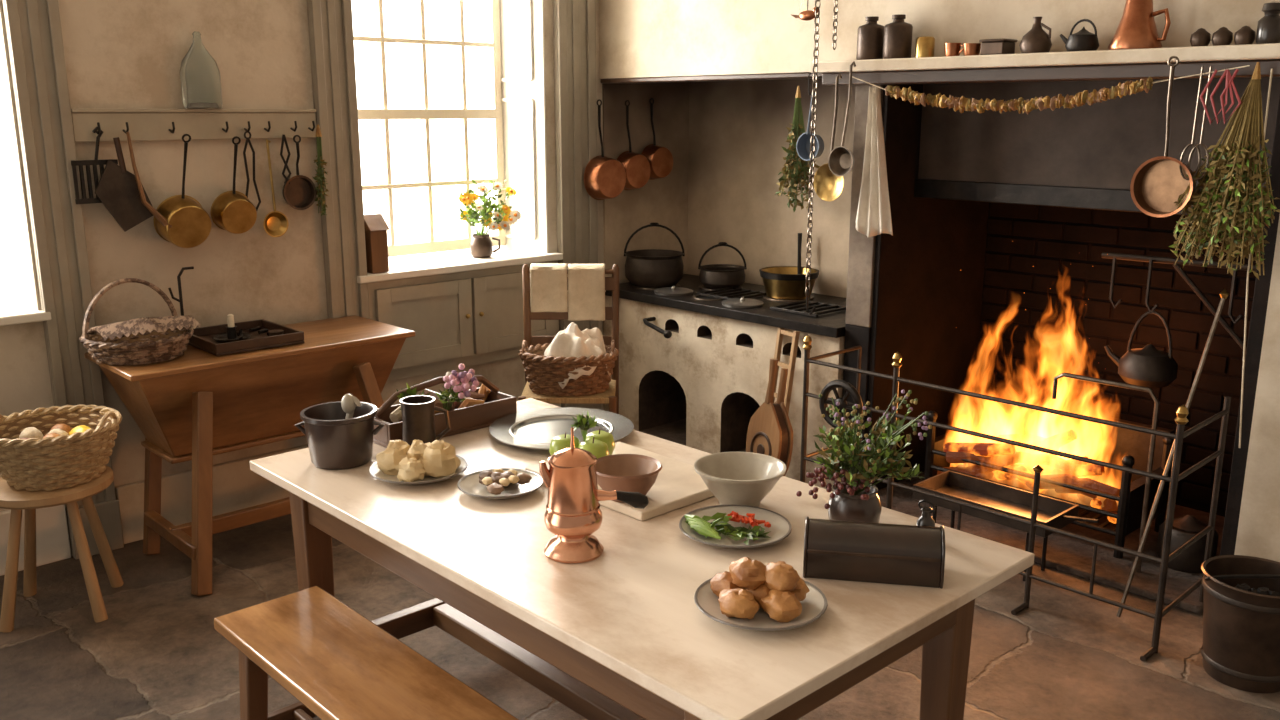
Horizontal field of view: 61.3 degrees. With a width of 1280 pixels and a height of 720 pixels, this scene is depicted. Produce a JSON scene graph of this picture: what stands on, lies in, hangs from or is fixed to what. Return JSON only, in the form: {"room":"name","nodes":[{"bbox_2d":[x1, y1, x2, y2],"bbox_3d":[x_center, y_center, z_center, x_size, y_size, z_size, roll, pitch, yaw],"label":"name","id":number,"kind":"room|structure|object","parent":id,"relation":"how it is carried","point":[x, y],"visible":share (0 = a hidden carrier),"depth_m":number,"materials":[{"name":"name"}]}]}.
{"room":"historic interior","nodes":[
{"label":"historic interior","id":0,"kind":"room"},
{"bbox_2d":[0,0,688,511],"bbox_3d":[-1.906,-0.816,4.407,6.550,3.000,0.362,-12,18,-42],"label":"wall","id":1,"kind":"structure","parent":0,"point":[119,54],"depth_m":4.36,"materials":[{"name":"beige paint"}]},
{"bbox_2d":[0,299,50,325],"bbox_3d":[-2.767,-0.099,3.714,1.250,0.034,0.395,-12,18,-42],"label":"window sill","id":2,"kind":"structure","parent":1,"relation":"attached to","point":[12,312],"depth_m":3.96,"materials":[{"name":"white paint"}]},
{"bbox_2d":[2,0,123,559],"bbox_3d":[-2.142,-0.705,3.925,0.180,3.000,0.060,-12,18,-42],"label":"trim","id":3,"kind":"structure","parent":1,"relation":"attached to","point":[33,27],"depth_m":3.95,"materials":[{"name":"beige paint"}]},
{"bbox_2d":[71,109,315,141],"bbox_3d":[-1.720,-0.932,4.266,0.960,0.119,0.079,-12,18,-42],"label":"hook rail","id":4,"kind":"object","parent":1,"relation":"attached to","point":[200,124],"visible":0.97,"depth_m":4.24,"materials":[{"name":"paint"}]},
{"bbox_2d":[71,127,117,203],"bbox_3d":[-2.024,-0.724,4.006,0.159,0.279,0.018,-12,18,-42],"label":"gridiron","id":5,"kind":"object","parent":4,"relation":"hanging from","point":[95,162],"visible":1,"depth_m":4.00,"materials":[{"name":"black metal"}]},
{"bbox_2d":[95,137,152,231],"bbox_3d":[-1.944,-0.660,4.064,0.210,0.351,0.022,-12,18,-42],"label":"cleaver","id":6,"kind":"object","parent":4,"relation":"hanging from","point":[117,188],"visible":0.93,"depth_m":4.06,"materials":[{"name":"metal"}]},
{"bbox_2d":[126,132,171,228],"bbox_3d":[-1.854,-0.676,4.086,0.126,0.369,0.060,-12,18,-42],"label":"wooden paddle","id":7,"kind":"object","parent":4,"relation":"hanging from","point":[157,215],"visible":0.98,"depth_m":4.07,"materials":[{"name":"brown wood"}]},
{"bbox_2d":[153,134,211,247],"bbox_3d":[-1.785,-0.656,4.199,0.200,0.441,0.144,-12,18,-42],"label":"saucepan","id":8,"kind":"object","parent":4,"relation":"hanging from","point":[191,224],"visible":1,"depth_m":4.18,"materials":[{"name":"gold metal"}]},
{"bbox_2d":[180,32,221,107],"bbox_3d":[-1.722,-1.134,4.222,0.156,0.290,0.062,-12,18,-42],"label":"glass bottle","id":9,"kind":"object","parent":4,"relation":"on","point":[200,80],"visible":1,"depth_m":4.20,"materials":[{"name":"glass"}]},
{"bbox_2d":[210,136,256,233],"bbox_3d":[-1.639,-0.703,4.343,0.170,0.390,0.118,-12,18,-42],"label":"saucepan","id":10,"kind":"object","parent":4,"relation":"hanging from","point":[233,212],"visible":1,"depth_m":4.33,"materials":[{"name":"gold metal"}]},
{"bbox_2d":[263,139,288,236],"bbox_3d":[-1.530,-0.713,4.485,0.110,0.403,0.040,-12,18,-42],"label":"ladle","id":11,"kind":"object","parent":4,"relation":"hanging from","point":[275,223],"visible":1,"depth_m":4.51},
{"bbox_2d":[283,135,316,209],"bbox_3d":[-1.438,-0.788,4.539,0.146,0.312,0.064,-12,18,-42],"label":"skillet","id":12,"kind":"object","parent":4,"relation":"hanging from","point":[300,194],"visible":1,"depth_m":4.57,"materials":[{"name":"metal"}]},
{"bbox_2d":[313,125,329,216],"bbox_3d":[-1.361,-0.803,4.582,0.067,0.385,0.098,-12,18,-42],"label":"herb sprigs","id":13,"kind":"object","parent":4,"relation":"hanging from","point":[320,176],"visible":1,"depth_m":4.57,"materials":[{"name":"green plant"}]},
{"bbox_2d":[0,404,560,575],"bbox_3d":[-2.300,0.669,4.109,5.120,0.240,0.035,-12,18,-42],"label":"baseboard","id":14,"kind":"structure","parent":1,"relation":"attached to","point":[235,486],"depth_m":4.42,"materials":[{"name":"white paint"}]},
{"bbox_2d":[307,0,369,318],"bbox_3d":[-1.306,-0.882,4.691,0.195,3.000,0.060,-12,18,-42],"label":"trim","id":15,"kind":"structure","parent":1,"relation":"attached to","point":[330,22],"depth_m":4.68,"materials":[{"name":"beige paint"}]},
{"bbox_2d":[354,0,505,256],"bbox_3d":[-1.056,-1.373,5.260,0.900,1.700,0.072,-12,18,-42],"label":"window","id":16,"kind":"structure","parent":1,"relation":"in","point":[494,113],"depth_m":5.37,"materials":[{"name":"paint"}]},
{"bbox_2d":[357,249,562,283],"bbox_3d":[-0.962,-0.480,5.357,1.170,0.034,0.405,-12,18,-42],"label":"window sill","id":17,"kind":"structure","parent":1,"relation":"attached to","point":[412,267],"depth_m":5.29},
{"bbox_2d":[364,214,389,273],"bbox_3d":[-1.215,-0.533,4.923,0.100,0.262,0.128,-12,18,-42],"label":"box","id":18,"kind":"object","parent":17,"relation":"on","point":[376,227],"visible":0.71,"depth_m":4.88,"materials":[{"name":"brown wood"}]},
{"bbox_2d":[470,233,500,257],"bbox_3d":[-0.789,-0.578,5.441,0.135,0.115,0.111,-12,18,-42],"label":"jug","id":19,"kind":"object","parent":17,"relation":"on","point":[480,245],"visible":1,"depth_m":5.39,"materials":[{"name":"ceramic"}]},
{"bbox_2d":[456,179,521,234],"bbox_3d":[-0.775,-0.742,5.385,0.368,0.316,0.244,-12,18,-42],"label":"flower bouquet","id":20,"kind":"object","parent":19,"relation":"in","point":[502,218],"visible":1,"depth_m":5.36,"materials":[{"name":"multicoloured plant"}]},
{"bbox_2d":[368,260,558,381],"bbox_3d":[-0.824,-0.204,5.307,1.110,0.480,0.067,-12,18,-42],"label":"cabinet","id":21,"kind":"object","parent":1,"relation":"in","point":[474,317],"depth_m":5.24,"materials":[{"name":"wood"}]},
{"bbox_2d":[496,0,547,252],"bbox_3d":[-0.981,-1.366,5.173,1.068,1.774,0.340,-12,18,-42],"label":"trim","id":22,"kind":"structure","parent":1,"relation":"attached to","point":[522,47],"depth_m":5.52,"materials":[{"name":"white paint"}]},
{"bbox_2d":[553,0,601,409],"bbox_3d":[-0.325,-1.090,5.588,0.255,3.000,0.060,-12,18,-42],"label":"trim","id":23,"kind":"structure","parent":1,"relation":"attached to","point":[574,21],"depth_m":5.55,"materials":[{"name":"beige paint"}]},
{"bbox_2d":[584,99,625,199],"bbox_3d":[-0.182,-1.096,5.644,0.234,0.520,0.106,-12,18,-42],"label":"copper saucepan","id":24,"kind":"object","parent":1,"relation":"hanging from","point":[604,177],"visible":1,"depth_m":5.63,"materials":[{"name":"orange metal"}]},
{"bbox_2d":[617,100,650,189],"bbox_3d":[-0.040,-1.147,5.777,0.210,0.476,0.098,-12,18,-42],"label":"copper saucepan","id":25,"kind":"object","parent":1,"relation":"hanging from","point":[636,166],"visible":0.93,"depth_m":5.77,"materials":[{"name":"orange metal"}]},
{"bbox_2d":[641,98,672,179],"bbox_3d":[0.091,-1.208,5.904,0.194,0.440,0.098,-12,18,-42],"label":"copper saucepan","id":26,"kind":"object","parent":1,"relation":"hanging from","point":[660,158],"visible":0.91,"depth_m":5.89,"materials":[{"name":"orange metal"}]},
{"bbox_2d":[0,514,1279,719],"bbox_3d":[-0.011,1.150,2.790,6.550,0.100,6.800,-12,18,-42],"label":"floor","id":27,"kind":"structure","parent":0,"point":[158,653],"depth_m":3.46,"materials":[{"name":"stone"}]},
{"bbox_2d":[0,465,123,632],"bbox_3d":[-2.019,0.638,3.735,0.398,0.480,0.398,-3,13,-11],"label":"wooden stool","id":28,"kind":"object","parent":27,"relation":"on","point":[13,499],"visible":0.71,"depth_m":3.64,"materials":[{"name":"brown wood"}]},
{"bbox_2d":[0,404,121,490],"bbox_3d":[-1.990,0.287,3.660,0.436,0.235,0.438,-5,14,-19],"label":"wicker basket","id":29,"kind":"object","parent":28,"relation":"on","point":[62,461],"visible":0.98,"depth_m":3.56,"materials":[{"name":"wicker"}]},
{"bbox_2d":[19,424,90,439],"bbox_3d":[-1.990,0.280,3.674,0.257,0.085,0.303,-12,18,-42],"label":"eggs","id":30,"kind":"object","parent":29,"relation":"in","point":[56,430],"visible":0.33,"depth_m":3.69,"materials":[{"name":"beige food"}]},
{"bbox_2d":[85,315,414,595],"bbox_3d":[-1.462,0.336,4.330,1.140,0.810,0.698,-12,18,-42],"label":"bin","id":31,"kind":"object","parent":27,"relation":"on","point":[197,405],"visible":0.62,"depth_m":4.13,"materials":[{"name":"brown wood"}]},
{"bbox_2d":[79,278,200,365],"bbox_3d":[-1.871,-0.154,4.004,0.386,0.289,0.400,-9,16,-35],"label":"lidded basket","id":32,"kind":"object","parent":31,"relation":"on","point":[143,340],"visible":1,"depth_m":3.92,"materials":[{"name":"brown wicker"}]},
{"bbox_2d":[188,319,304,355],"bbox_3d":[-1.580,-0.093,4.278,0.350,0.045,0.370,-12,18,-42],"label":"wooden tray","id":33,"kind":"object","parent":31,"relation":"on","point":[201,339],"visible":0.73,"depth_m":4.21,"materials":[{"name":"brown wood"}]},
{"bbox_2d":[212,314,251,342],"bbox_3d":[-1.609,-0.129,4.248,0.150,0.105,0.151,0,13,1],"label":"candlestick","id":34,"kind":"object","parent":33,"relation":"on","point":[231,335],"visible":0.96,"depth_m":4.24,"materials":[{"name":"black metal"}]},
{"bbox_2d":[214,586,518,719],"bbox_3d":[-0.424,0.985,2.326,0.290,0.430,1.660,-12,18,-42],"label":"wooden bench","id":35,"kind":"object","parent":27,"relation":"on","point":[338,664],"visible":1,"depth_m":2.56,"materials":[{"name":"brown wood"}]},
{"bbox_2d":[518,264,618,413],"bbox_3d":[-0.323,0.082,4.961,0.454,1.000,0.403,0,13,0],"label":"chair","id":36,"kind":"object","parent":27,"relation":"on","point":[610,397],"visible":0.28,"depth_m":5.04,"materials":[{"name":"brown wood"}]},
{"bbox_2d":[530,263,567,311],"bbox_3d":[-0.423,-0.341,5.051,0.172,0.219,0.104,0,13,0],"label":"hand towel","id":37,"kind":"object","parent":36,"relation":"on","point":[548,281],"visible":0.98,"depth_m":5.00,"materials":[{"name":"beige fabric"}]},
{"bbox_2d":[519,340,618,395],"bbox_3d":[-0.322,0.023,4.902,0.399,0.227,0.390,-12,18,-42],"label":"laundry basket","id":38,"kind":"object","parent":36,"relation":"on","point":[544,373],"visible":0.82,"depth_m":4.80,"materials":[{"name":"brown wicker"}]},
{"bbox_2d":[544,322,610,388],"bbox_3d":[-0.283,-0.034,4.868,0.286,0.285,0.284,-12,18,-42],"label":"linen cloth","id":39,"kind":"object","parent":38,"relation":"in","point":[571,341],"visible":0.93,"depth_m":4.78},
{"bbox_2d":[568,264,605,320],"bbox_3d":[-0.248,-0.322,5.056,0.172,0.260,0.104,0,13,0],"label":"hand towel","id":40,"kind":"object","parent":36,"relation":"on","point":[586,282],"visible":1,"depth_m":5.01,"materials":[{"name":"beige fabric"}]},
{"bbox_2d":[249,398,1033,719],"bbox_3d":[-0.109,0.718,2.772,0.985,0.750,1.810,-12,18,-42],"label":"kitchen table","id":41,"kind":"object","parent":27,"relation":"on","point":[622,633],"visible":0.78,"depth_m":2.33,"materials":[{"name":"brown wood"}]},
{"bbox_2d":[295,394,384,469],"bbox_3d":[-0.826,0.186,2.971,0.204,0.193,0.204,-12,18,-42],"label":"cooking pot","id":42,"kind":"object","parent":41,"relation":"on","point":[339,434],"visible":1,"depth_m":2.92,"materials":[{"name":"metal"}]},
{"bbox_2d":[369,455,467,483],"bbox_3d":[-0.589,0.295,2.880,0.259,0.024,0.259,-12,18,-42],"label":"plate","id":43,"kind":"object","parent":41,"relation":"on","point":[374,470],"visible":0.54,"depth_m":2.83,"materials":[{"name":"ceramic"}]},
{"bbox_2d":[376,440,460,481],"bbox_3d":[-0.592,0.265,2.877,0.179,0.113,0.194,-12,18,-42],"label":"pastries","id":44,"kind":"object","parent":43,"relation":"on","point":[438,458],"visible":0.98,"depth_m":2.84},
{"bbox_2d":[399,395,450,445],"bbox_3d":[-0.619,0.186,3.055,0.126,0.155,0.117,-12,18,-42],"label":"tankard","id":45,"kind":"object","parent":41,"relation":"on","point":[417,411],"visible":0.67,"depth_m":3.02,"materials":[{"name":"metal"}]},
{"bbox_2d":[373,375,516,447],"bbox_3d":[-0.611,0.130,3.285,0.450,0.160,0.180,-12,18,-42],"label":"wooden tray","id":46,"kind":"object","parent":41,"relation":"on","point":[497,405],"visible":0.54,"depth_m":3.25,"materials":[{"name":"brown wood"}]},
{"bbox_2d":[389,363,490,422],"bbox_3d":[-0.553,0.089,3.261,0.404,0.189,0.247,-12,18,-42],"label":"vegetables","id":47,"kind":"object","parent":46,"relation":"in","point":[460,395],"visible":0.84,"depth_m":3.18,"materials":[{"name":"multicoloured food"}]},
{"bbox_2d":[457,468,542,498],"bbox_3d":[-0.356,0.323,2.759,0.218,0.024,0.218,-12,18,-42],"label":"plate","id":48,"kind":"object","parent":41,"relation":"on","point":[469,484],"visible":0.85,"depth_m":2.76,"materials":[{"name":"ceramic"}]},
{"bbox_2d":[479,468,531,494],"bbox_3d":[-0.355,0.308,2.756,0.135,0.041,0.130,-12,18,-42],"label":"slices","id":49,"kind":"object","parent":48,"relation":"on","point":[494,481],"visible":1,"depth_m":2.74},
{"bbox_2d":[489,407,633,449],"bbox_3d":[-0.235,0.211,3.237,0.432,0.024,0.432,-12,18,-42],"label":"platter","id":50,"kind":"object","parent":41,"relation":"on","point":[533,429],"visible":0.68,"depth_m":3.28,"materials":[{"name":"metal"}]},
{"bbox_2d":[539,427,648,563],"bbox_3d":[-0.106,0.280,2.365,0.224,0.285,0.132,-6,14,-24],"label":"pot","id":51,"kind":"object","parent":41,"relation":"on","point":[573,513],"visible":1,"depth_m":2.31,"materials":[{"name":"orange metal"}]},
{"bbox_2d":[525,442,713,520],"bbox_3d":[-0.027,0.308,2.823,0.340,0.024,0.455,-12,18,-42],"label":"board","id":52,"kind":"object","parent":41,"relation":"on","point":[677,485],"visible":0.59,"depth_m":2.71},
{"bbox_2d":[549,412,614,458],"bbox_3d":[-0.138,0.203,2.875,0.178,0.152,0.173,-12,18,-42],"label":"apples","id":53,"kind":"object","parent":52,"relation":"on","point":[600,443],"visible":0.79,"depth_m":2.85,"materials":[{"name":"green food"}]},
{"bbox_2d":[596,454,661,502],"bbox_3d":[-0.034,0.295,2.640,0.178,0.081,0.178,-12,18,-42],"label":"bowl","id":54,"kind":"object","parent":52,"relation":"on","point":[618,472],"visible":0.74,"depth_m":2.67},
{"bbox_2d":[679,505,791,547],"bbox_3d":[0.218,0.388,2.476,0.259,0.024,0.259,-12,18,-42],"label":"plate","id":55,"kind":"object","parent":41,"relation":"on","point":[780,528],"visible":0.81,"depth_m":2.49,"materials":[{"name":"ceramic"}]},
{"bbox_2d":[684,511,770,544],"bbox_3d":[0.204,0.377,2.451,0.191,0.050,0.179,-2,13,-8],"label":"vegetables","id":56,"kind":"object","parent":55,"relation":"on","point":[701,526],"visible":1,"depth_m":2.45,"materials":[{"name":"green plant"}]},
{"bbox_2d":[694,452,785,506],"bbox_3d":[0.246,0.307,2.659,0.226,0.098,0.226,-12,18,-42],"label":"mixing bowl","id":57,"kind":"object","parent":41,"relation":"on","point":[734,478],"visible":0.98,"depth_m":2.68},
{"bbox_2d":[694,578,827,630],"bbox_3d":[0.234,0.475,2.103,0.259,0.024,0.259,-12,18,-42],"label":"plate","id":58,"kind":"object","parent":41,"relation":"on","point":[815,604],"visible":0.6,"depth_m":2.06,"materials":[{"name":"ceramic"}]},
{"bbox_2d":[710,557,809,622],"bbox_3d":[0.233,0.434,2.101,0.195,0.098,0.190,2,13,8],"label":"bread rolls","id":59,"kind":"object","parent":58,"relation":"on","point":[777,588],"visible":1,"depth_m":2.06,"materials":[{"name":"food"}]},
{"bbox_2d":[828,482,881,522],"bbox_3d":[0.499,0.343,2.511,0.124,0.095,0.124,-12,18,-42],"label":"vase","id":60,"kind":"object","parent":41,"relation":"on","point":[844,507],"visible":0.59,"depth_m":2.46,"materials":[{"name":"ceramic"}]},
{"bbox_2d":[796,390,931,508],"bbox_3d":[0.520,0.206,2.467,0.288,0.277,0.277,5,14,22],"label":"bouquet","id":61,"kind":"object","parent":60,"relation":"in","point":[875,455],"visible":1,"depth_m":2.45,"materials":[{"name":"green plant"}]},
{"bbox_2d":[803,517,944,588],"bbox_3d":[0.487,0.394,2.258,0.282,0.111,0.117,2,13,11],"label":"box","id":62,"kind":"object","parent":41,"relation":"on","point":[898,554],"visible":1,"depth_m":2.21,"materials":[{"name":"metal"}]},
{"bbox_2d":[603,274,846,490],"bbox_3d":[0.567,0.042,5.613,0.680,0.784,1.592,-12,18,-42],"label":"range","id":63,"kind":"object","parent":27,"relation":"on","point":[700,387],"depth_m":5.43,"materials":[{"name":"paint"}]},
{"bbox_2d":[624,223,684,287],"bbox_3d":[0.077,-0.575,5.841,0.326,0.333,0.326,-12,18,-42],"label":"cauldron","id":64,"kind":"object","parent":63,"relation":"on","point":[649,268],"visible":1,"depth_m":5.75,"materials":[{"name":"metal"}]},
{"bbox_2d":[698,242,746,288],"bbox_3d":[0.443,-0.514,5.800,0.255,0.233,0.255,-12,18,-42],"label":"stockpot","id":65,"kind":"object","parent":63,"relation":"on","point":[720,276],"visible":1,"depth_m":5.74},
{"bbox_2d":[759,233,818,298],"bbox_3d":[0.759,-0.477,5.479,0.304,0.305,0.304,-12,18,-42],"label":"pan","id":66,"kind":"object","parent":63,"relation":"on","point":[780,282],"visible":0.93,"depth_m":5.41,"materials":[{"name":"gold metal"}]},
{"bbox_2d":[746,358,792,475],"bbox_3d":[0.594,0.293,4.852,0.149,0.611,0.269,-6,14,-25],"label":"bellows","id":67,"kind":"object","parent":27,"relation":"on","point":[770,431],"visible":0.68,"depth_m":4.80,"materials":[{"name":"brown wood"}]},
{"bbox_2d":[773,327,799,413],"bbox_3d":[0.643,0.208,5.008,0.100,0.715,0.154,-7,15,-28],"label":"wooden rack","id":68,"kind":"object","parent":27,"relation":"on","point":[795,334],"visible":0.42,"depth_m":4.94,"materials":[{"name":"brown wood"}]},
{"bbox_2d":[912,470,1098,580],"bbox_3d":[1.403,0.648,4.120,0.260,0.277,0.681,-12,18,-42],"label":"pan","id":69,"kind":"object","parent":27,"relation":"on","point":[1052,512],"visible":0.79,"depth_m":4.16,"materials":[{"name":"metal"}]},
{"bbox_2d":[800,335,1230,660],"bbox_3d":[1.287,0.394,4.008,0.520,0.827,1.480,-12,18,-42],"label":"guard","id":70,"kind":"object","parent":27,"relation":"on","point":[1182,412],"visible":0.91,"depth_m":3.65,"materials":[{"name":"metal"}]},
{"bbox_2d":[819,380,862,428],"bbox_3d":[0.782,0.176,4.202,0.038,0.202,0.202,-12,18,-42],"label":"wheel","id":71,"kind":"object","parent":70,"relation":"attached to","point":[832,385],"visible":0.78,"depth_m":4.19,"materials":[{"name":"black metal"}]},
{"bbox_2d":[877,472,1224,613],"bbox_3d":[1.790,0.673,4.561,0.985,0.030,1.453,-12,18,-42],"label":"hearth","id":72,"kind":"object","parent":27,"relation":"on","point":[1073,556],"visible":0.28,"depth_m":4.22,"materials":[{"name":"brown stone"}]},
{"bbox_2d":[924,391,1173,558],"bbox_3d":[1.690,0.451,4.522,0.444,0.420,0.888,-12,18,-42],"label":"grate","id":73,"kind":"object","parent":72,"relation":"on","point":[1128,448],"visible":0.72,"depth_m":4.50,"materials":[{"name":"black metal"}]},
{"bbox_2d":[937,429,1119,523],"bbox_3d":[1.664,0.420,4.502,0.373,0.325,0.778,-12,18,-42],"label":"logs","id":74,"kind":"object","parent":73,"relation":"in","point":[1071,471],"visible":0.61,"depth_m":4.41,"materials":[{"name":"brown"}]},
{"bbox_2d":[841,77,1279,555],"bbox_3d":[1.873,-0.252,4.500,1.087,1.855,1.664,-12,18,-42],"label":"fireplace","id":75,"kind":"object","parent":72,"relation":"on","point":[965,186],"visible":0.69,"depth_m":4.64,"materials":[{"name":"brick"}]},
{"bbox_2d":[1101,252,1256,352],"bbox_3d":[2.072,0.144,4.182,0.078,1.170,0.647,-12,18,-42],"label":"crane","id":76,"kind":"object","parent":75,"relation":"attached to","point":[1151,259],"depth_m":4.07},
{"bbox_2d":[1104,311,1177,387],"bbox_3d":[1.979,-0.057,4.215,0.210,0.287,0.252,-2,13,-8],"label":"kettle","id":77,"kind":"object","parent":76,"relation":"hanging from","point":[1147,366],"visible":0.99,"depth_m":4.14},
{"bbox_2d":[1052,372,1159,571],"bbox_3d":[1.721,0.414,4.063,0.018,0.699,0.397,-12,18,-42],"label":"bar","id":78,"kind":"object","parent":72,"relation":"on","point":[1068,375],"visible":0.99,"depth_m":3.94,"materials":[{"name":"metal"}]},
{"bbox_2d":[1157,515,1218,572],"bbox_3d":[2.058,0.675,4.055,0.200,0.192,0.200,-12,18,-42],"label":"pot","id":79,"kind":"object","parent":72,"relation":"on","point":[1185,528],"visible":0.8,"depth_m":3.99,"materials":[{"name":"metal"}]},
{"bbox_2d":[1116,289,1228,616],"bbox_3d":[1.784,0.318,3.627,0.366,1.107,0.028,-6,14,-25],"label":"fire poker","id":80,"kind":"object","parent":27,"relation":"on","point":[1224,294],"visible":1,"depth_m":3.62,"materials":[{"name":"metal"}]},
{"bbox_2d":[1201,555,1279,693],"bbox_3d":[1.871,0.805,3.300,0.310,0.341,0.310,-12,18,-42],"label":"bucket","id":81,"kind":"object","parent":27,"relation":"on","point":[1240,650],"visible":1,"depth_m":3.23,"materials":[{"name":"metal"}]},
{"bbox_2d":[686,79,855,297],"bbox_3d":[0.984,-0.572,5.878,0.450,1.859,1.610,-12,18,-42],"label":"wall","id":82,"kind":"structure","parent":0,"point":[738,131],"depth_m":5.82,"materials":[{"name":"paint"}]},
{"bbox_2d":[599,0,1279,561],"bbox_3d":[2.246,-0.715,3.970,1.110,3.000,6.000,-12,18,-42],"label":"wall","id":83,"kind":"structure","parent":0,"point":[638,38],"depth_m":4.25,"materials":[{"name":"white paint"}]},
{"bbox_2d":[600,43,1279,85],"bbox_3d":[1.482,-1.044,3.855,0.305,0.093,4.990,-12,18,-42],"label":"mantel shelf","id":84,"kind":"object","parent":83,"relation":"attached to","point":[1122,64],"visible":0.88,"depth_m":3.78,"materials":[{"name":"white paint"}]},
{"bbox_2d":[775,86,819,211],"bbox_3d":[0.688,-0.909,4.665,0.144,0.535,0.221,-12,18,-42],"label":"bunch","id":85,"kind":"object","parent":84,"relation":"hanging from","point":[794,163],"visible":0.85,"depth_m":4.65,"materials":[{"name":"green plant"}]},
{"bbox_2d":[796,73,823,160],"bbox_3d":[0.721,-1.020,4.527,0.056,0.362,0.120,-12,18,-42],"label":"skimmer","id":86,"kind":"object","parent":84,"relation":"hanging from","point":[803,142],"visible":0.87,"depth_m":4.56,"materials":[{"name":"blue metal"}]},
{"bbox_2d":[814,73,843,201],"bbox_3d":[0.787,-0.905,4.400,0.036,0.512,0.156,-12,18,-42],"label":"skimmer","id":87,"kind":"object","parent":84,"relation":"hanging from","point":[828,186],"visible":0.84,"depth_m":4.44,"materials":[{"name":"metal"}]},
{"bbox_2d":[828,61,855,176],"bbox_3d":[0.818,-0.956,4.284,0.050,0.446,0.120,-12,18,-42],"label":"ladle","id":88,"kind":"object","parent":84,"relation":"hanging from","point":[841,159],"visible":1,"depth_m":4.32,"materials":[{"name":"metal"}]},
{"bbox_2d":[856,16,884,59],"bbox_3d":[0.923,-1.284,4.309,0.109,0.168,0.110,-12,18,-42],"label":"tea canister","id":89,"kind":"object","parent":84,"relation":"on","point":[870,35],"visible":0.8,"depth_m":4.27,"materials":[{"name":"metal"}]},
{"bbox_2d":[856,86,892,236],"bbox_3d":[0.943,-0.789,4.323,0.044,0.596,0.182,-12,18,-42],"label":"tea towel","id":90,"kind":"object","parent":84,"relation":"hanging from","point":[873,218],"visible":1,"depth_m":4.33,"materials":[{"name":"white fabric"}]},
{"bbox_2d":[883,14,912,58],"bbox_3d":[1.009,-1.264,4.221,0.109,0.168,0.110,-12,18,-42],"label":"tea canister","id":91,"kind":"object","parent":84,"relation":"on","point":[897,40],"visible":0.84,"depth_m":4.18,"materials":[{"name":"metal"}]},
{"bbox_2d":[915,36,934,57],"bbox_3d":[1.094,-1.200,4.142,0.072,0.080,0.072,-12,18,-42],"label":"tin","id":92,"kind":"object","parent":84,"relation":"on","point":[925,46],"visible":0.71,"depth_m":4.11,"materials":[{"name":"gold metal"}]},
{"bbox_2d":[979,38,1017,54],"bbox_3d":[1.303,-1.138,3.928,0.100,0.055,0.100,-12,18,-42],"label":"box","id":93,"kind":"object","parent":84,"relation":"on","point":[988,46],"visible":0.86,"depth_m":3.90,"materials":[{"name":"wood"}]},
{"bbox_2d":[1019,16,1051,52],"bbox_3d":[1.402,-1.149,3.817,0.109,0.127,0.110,-12,18,-42],"label":"jug","id":94,"kind":"object","parent":84,"relation":"on","point":[1036,40],"visible":0.89,"depth_m":3.79,"materials":[{"name":"ceramic"}]},
{"bbox_2d":[852,65,1249,114],"bbox_3d":[1.339,-0.938,3.791,0.062,0.149,1.461,-12,18,-42],"label":"garland","id":95,"kind":"object","parent":84,"relation":"hanging from","point":[961,104],"visible":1,"depth_m":3.78,"materials":[{"name":"beige food"}]},
{"bbox_2d":[1200,69,1240,123],"bbox_3d":[1.786,-0.809,3.319,0.013,0.166,0.124,-12,18,-42],"label":"ribbon","id":96,"kind":"object","parent":95,"relation":"attached to","point":[1229,80],"visible":1,"depth_m":3.31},
{"bbox_2d":[1060,19,1098,51],"bbox_3d":[1.518,-1.114,3.704,0.110,0.109,0.121,-1,13,-4],"label":"kettle","id":97,"kind":"object","parent":84,"relation":"on","point":[1083,40],"visible":0.88,"depth_m":3.67,"materials":[{"name":"black metal"}]},
{"bbox_2d":[1108,0,1170,49],"bbox_3d":[1.642,-1.171,3.550,0.166,0.290,0.165,1,13,5],"label":"copper pitcher","id":98,"kind":"object","parent":84,"relation":"on","point":[1136,29],"visible":0.87,"depth_m":3.52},
{"bbox_2d":[1130,56,1195,216],"bbox_3d":[1.680,-0.705,3.427,0.081,0.500,0.194,-12,18,-42],"label":"saucepan","id":99,"kind":"object","parent":84,"relation":"hanging from","point":[1158,182],"visible":1,"depth_m":3.48,"materials":[{"name":"orange metal"}]},
{"bbox_2d":[1180,67,1211,180],"bbox_3d":[1.752,-0.738,3.380,0.024,0.348,0.087,-12,18,-42],"label":"wire whisk","id":100,"kind":"object","parent":84,"relation":"hanging from","point":[1202,68],"visible":0.97,"depth_m":3.38,"materials":[{"name":"metal"}]},
{"bbox_2d":[1169,62,1279,279],"bbox_3d":[1.837,-0.587,3.352,0.154,0.651,0.319,-12,18,-42],"label":"bunch","id":101,"kind":"object","parent":84,"relation":"hanging from","point":[1230,193],"visible":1,"depth_m":3.33,"materials":[{"name":"green plant"}]},
{"bbox_2d":[1239,69,1272,447],"bbox_3d":[1.927,-0.291,3.383,0.098,1.200,0.010,-8,15,-30],"label":"twine","id":102,"kind":"object","parent":84,"relation":"hanging from","point":[1271,72],"visible":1,"depth_m":3.41,"materials":[{"name":"beige fabric"}]},
{"bbox_2d":[1255,2,1279,43],"bbox_3d":[1.919,-1.024,3.281,0.072,0.125,0.072,-12,18,-42],"label":"bottle","id":103,"kind":"object","parent":84,"relation":"on","point":[1268,26],"visible":0.84,"depth_m":3.26,"materials":[{"name":"black ceramic"}]},
{"bbox_3d":[0.126,-1.837,1.948,6.550,0.100,6.400,-12,18,-42],"label":"ceiling","id":104,"kind":"structure","parent":0,"visible":0},
{"bbox_2d":[805,0,820,314],"bbox_3d":[0.719,-1.227,4.328,0.028,2.121,0.057,-12,18,-42],"label":"hanging chain","id":105,"kind":"object","parent":104,"relation":"hanging from","point":[807,291],"visible":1,"depth_m":4.43,"materials":[{"name":"metal"}]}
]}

